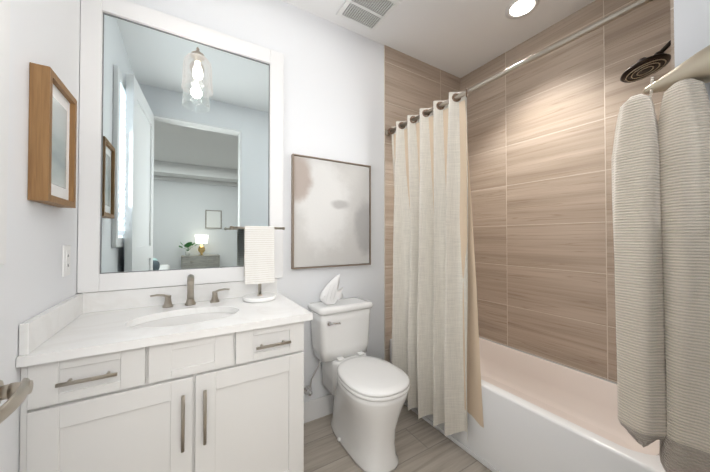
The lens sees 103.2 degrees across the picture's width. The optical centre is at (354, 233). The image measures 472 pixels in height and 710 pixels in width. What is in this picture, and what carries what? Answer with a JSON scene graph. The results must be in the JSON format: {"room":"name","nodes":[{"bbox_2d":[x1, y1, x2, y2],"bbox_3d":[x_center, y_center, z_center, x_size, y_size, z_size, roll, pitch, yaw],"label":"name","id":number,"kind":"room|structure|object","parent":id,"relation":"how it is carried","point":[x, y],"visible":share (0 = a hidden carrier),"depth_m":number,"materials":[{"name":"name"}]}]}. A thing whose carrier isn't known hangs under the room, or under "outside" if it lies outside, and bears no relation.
{"room":"bathroom","nodes":[
{"label":"bathroom","id":0,"kind":"room"},
{"bbox_2d":[0,378,32,423],"bbox_3d":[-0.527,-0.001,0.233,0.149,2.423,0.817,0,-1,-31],"label":"door handle","id":1,"kind":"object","parent":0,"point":[15,394],"depth_m":0.53,"materials":[{"name":"silver"}]},
{"bbox_2d":[0,0,80,471],"bbox_3d":[-0.887,-0.143,0.534,0.130,2.740,2.000,0,-1,-31],"label":"wall","id":2,"kind":"structure","parent":0,"point":[33,282],"depth_m":0.87,"materials":[{"name":"white paint"}]},
{"bbox_2d":[0,0,9,264],"bbox_3d":[-0.715,-0.540,0.410,0.029,1.230,0.740,0,-1,-31],"label":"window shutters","id":3,"kind":"object","parent":2,"relation":"attached to","point":[4,53],"visible":1,"depth_m":0.71,"materials":[{"name":"white"}]},
{"bbox_2d":[27,62,76,207],"bbox_3d":[-1.063,-0.318,0.999,0.045,0.430,0.263,0,-1,-31],"label":"picture frame","id":4,"kind":"object","parent":2,"relation":"attached to","point":[52,137],"visible":1,"depth_m":0.91,"materials":[{"name":"brown wood"}]},
{"bbox_2d":[62,245,70,276],"bbox_3d":[-1.181,0.110,1.154,0.009,0.125,0.077,0,-1,-31],"label":"outlet","id":5,"kind":"object","parent":2,"relation":"attached to","point":[66,252],"visible":1,"depth_m":1.14,"materials":[{"name":"white plastic"}]},
{"bbox_2d":[127,0,383,401],"bbox_3d":[-0.154,-0.124,2.058,2.960,2.740,0.130,0,-1,-31],"label":"wall","id":6,"kind":"structure","parent":0,"point":[333,91],"depth_m":1.93,"materials":[{"name":"white paint"}]},
{"bbox_2d":[77,0,283,292],"bbox_3d":[-0.862,-0.433,1.540,0.945,1.414,0.029,0,-1,-31],"label":"mirror","id":7,"kind":"object","parent":6,"relation":"attached to","point":[175,181],"visible":0.81,"depth_m":1.47,"materials":[{"name":"white mirror"}]},
{"bbox_2d":[304,394,333,422],"bbox_3d":[-0.135,1.178,1.968,0.857,0.134,0.013,0,-1,-31],"label":"baseboard","id":8,"kind":"structure","parent":6,"relation":"attached to","point":[319,407],"depth_m":1.88,"materials":[{"name":"white wood"}]},
{"bbox_2d":[291,154,370,268],"bbox_3d":[-0.147,-0.140,1.966,0.603,0.740,0.033,0,-1,-31],"label":"canvas art","id":9,"kind":"object","parent":6,"relation":"attached to","point":[330,213],"visible":0.94,"depth_m":1.94,"materials":[{"name":"beige fabric"}]},
{"bbox_2d":[384,45,459,361],"bbox_3d":[0.619,-0.119,2.444,0.906,2.740,0.008,0,-1,-31],"label":"wall tile","id":10,"kind":"structure","parent":6,"relation":"attached to","point":[412,86],"depth_m":2.27,"materials":[{"name":"beige tile"}]},
{"bbox_2d":[460,0,670,382],"bbox_3d":[1.471,-0.124,2.037,0.130,2.740,1.847,0,-1,-31],"label":"wall tile","id":11,"kind":"structure","parent":6,"relation":"attached to","point":[540,134],"depth_m":1.99,"materials":[{"name":"beige tile"}]},
{"bbox_2d":[304,405,491,471],"bbox_3d":[0.302,1.266,1.246,3.000,0.060,2.020,0,-1,-31],"label":"floor","id":12,"kind":"structure","parent":0,"point":[422,445],"depth_m":1.60,"materials":[{"name":"brown wood"}]},
{"bbox_2d":[16,274,312,471],"bbox_3d":[-0.732,0.720,1.287,0.922,1.030,0.569,0,-1,-31],"label":"bathroom vanity","id":13,"kind":"object","parent":12,"relation":"on","point":[190,376],"visible":1,"depth_m":1.07,"materials":[{"name":"white wood"}]},
{"bbox_2d":[229,226,284,302],"bbox_3d":[-0.543,0.163,1.585,0.303,0.412,0.180,0,-1,-31],"label":"towel stand","id":14,"kind":"object","parent":13,"relation":"on","point":[259,263],"visible":1,"depth_m":1.57,"materials":[{"name":"fabric"}]},
{"bbox_2d":[304,297,409,471],"bbox_3d":[0.010,0.847,1.673,0.413,0.786,0.673,0,-1,-31],"label":"toilet","id":15,"kind":"object","parent":12,"relation":"on","point":[369,393],"visible":1,"depth_m":1.59,"materials":[{"name":"white ceramic"}]},
{"bbox_2d":[319,274,342,304],"bbox_3d":[-0.151,0.360,1.818,0.170,0.188,0.052,0,-1,-31],"label":"fish figurine","id":16,"kind":"object","parent":15,"relation":"on","point":[331,293],"visible":1,"depth_m":1.80,"materials":[{"name":"white ceramic"}]},
{"bbox_2d":[390,337,665,471],"bbox_3d":[1.028,1.032,1.783,0.871,0.418,1.517,0,-1,-31],"label":"bathtub","id":17,"kind":"object","parent":12,"relation":"on","point":[540,414],"visible":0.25,"depth_m":1.50,"materials":[{"name":"white ceramic"}]},
{"bbox_2d":[282,0,594,77],"bbox_3d":[0.302,-1.534,1.283,3.000,0.060,2.020,0,-1,-31],"label":"ceiling","id":18,"kind":"structure","parent":0,"point":[460,38],"depth_m":2.03,"materials":[{"name":"white paint"}]},
{"bbox_2d":[336,0,400,31],"bbox_3d":[0.085,-1.486,1.864,0.310,0.020,0.310,0,-1,-31],"label":"ceiling vent","id":19,"kind":"object","parent":18,"relation":"in","point":[371,15],"visible":1,"depth_m":1.88,"materials":[{"name":"white"}]},
{"bbox_2d":[505,0,539,18],"bbox_3d":[1.103,-1.493,1.860,0.196,0.006,0.196,0,-1,-31],"label":"recessed light","id":20,"kind":"object","parent":18,"relation":"in","point":[516,9],"visible":1,"depth_m":1.87,"materials":[{"name":"white plastic"}]},
{"bbox_2d":[674,0,709,100],"bbox_3d":[1.498,-0.138,0.996,0.900,2.740,0.323,0,-1,-31],"label":"wall","id":21,"kind":"structure","parent":0,"point":[691,28],"depth_m":0.88,"materials":[{"name":"white paint"}]},
{"bbox_2d":[611,45,709,471],"bbox_3d":[0.957,0.106,0.834,0.189,1.312,0.283,0,-1,-31],"label":"towel rail","id":22,"kind":"object","parent":21,"relation":"attached to","point":[661,197],"visible":1,"depth_m":0.82,"materials":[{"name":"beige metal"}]},
{"bbox_2d":[670,0,674,69],"bbox_3d":[1.414,-0.136,1.139,0.895,2.740,0.008,0,-1,-31],"label":"wall tile","id":23,"kind":"structure","parent":21,"relation":"attached to","point":[672,33],"depth_m":0.91,"materials":[{"name":"beige tile"}]},
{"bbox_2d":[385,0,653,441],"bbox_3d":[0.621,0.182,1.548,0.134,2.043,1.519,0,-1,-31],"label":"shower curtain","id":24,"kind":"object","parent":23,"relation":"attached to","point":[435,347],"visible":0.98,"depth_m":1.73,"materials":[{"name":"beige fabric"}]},
{"bbox_2d":[620,40,670,82],"bbox_3d":[1.362,-0.792,1.268,0.171,0.178,0.250,0,-1,-31],"label":"shower head","id":25,"kind":"object","parent":23,"relation":"attached to","point":[642,68],"visible":0.85,"depth_m":1.28}
]}

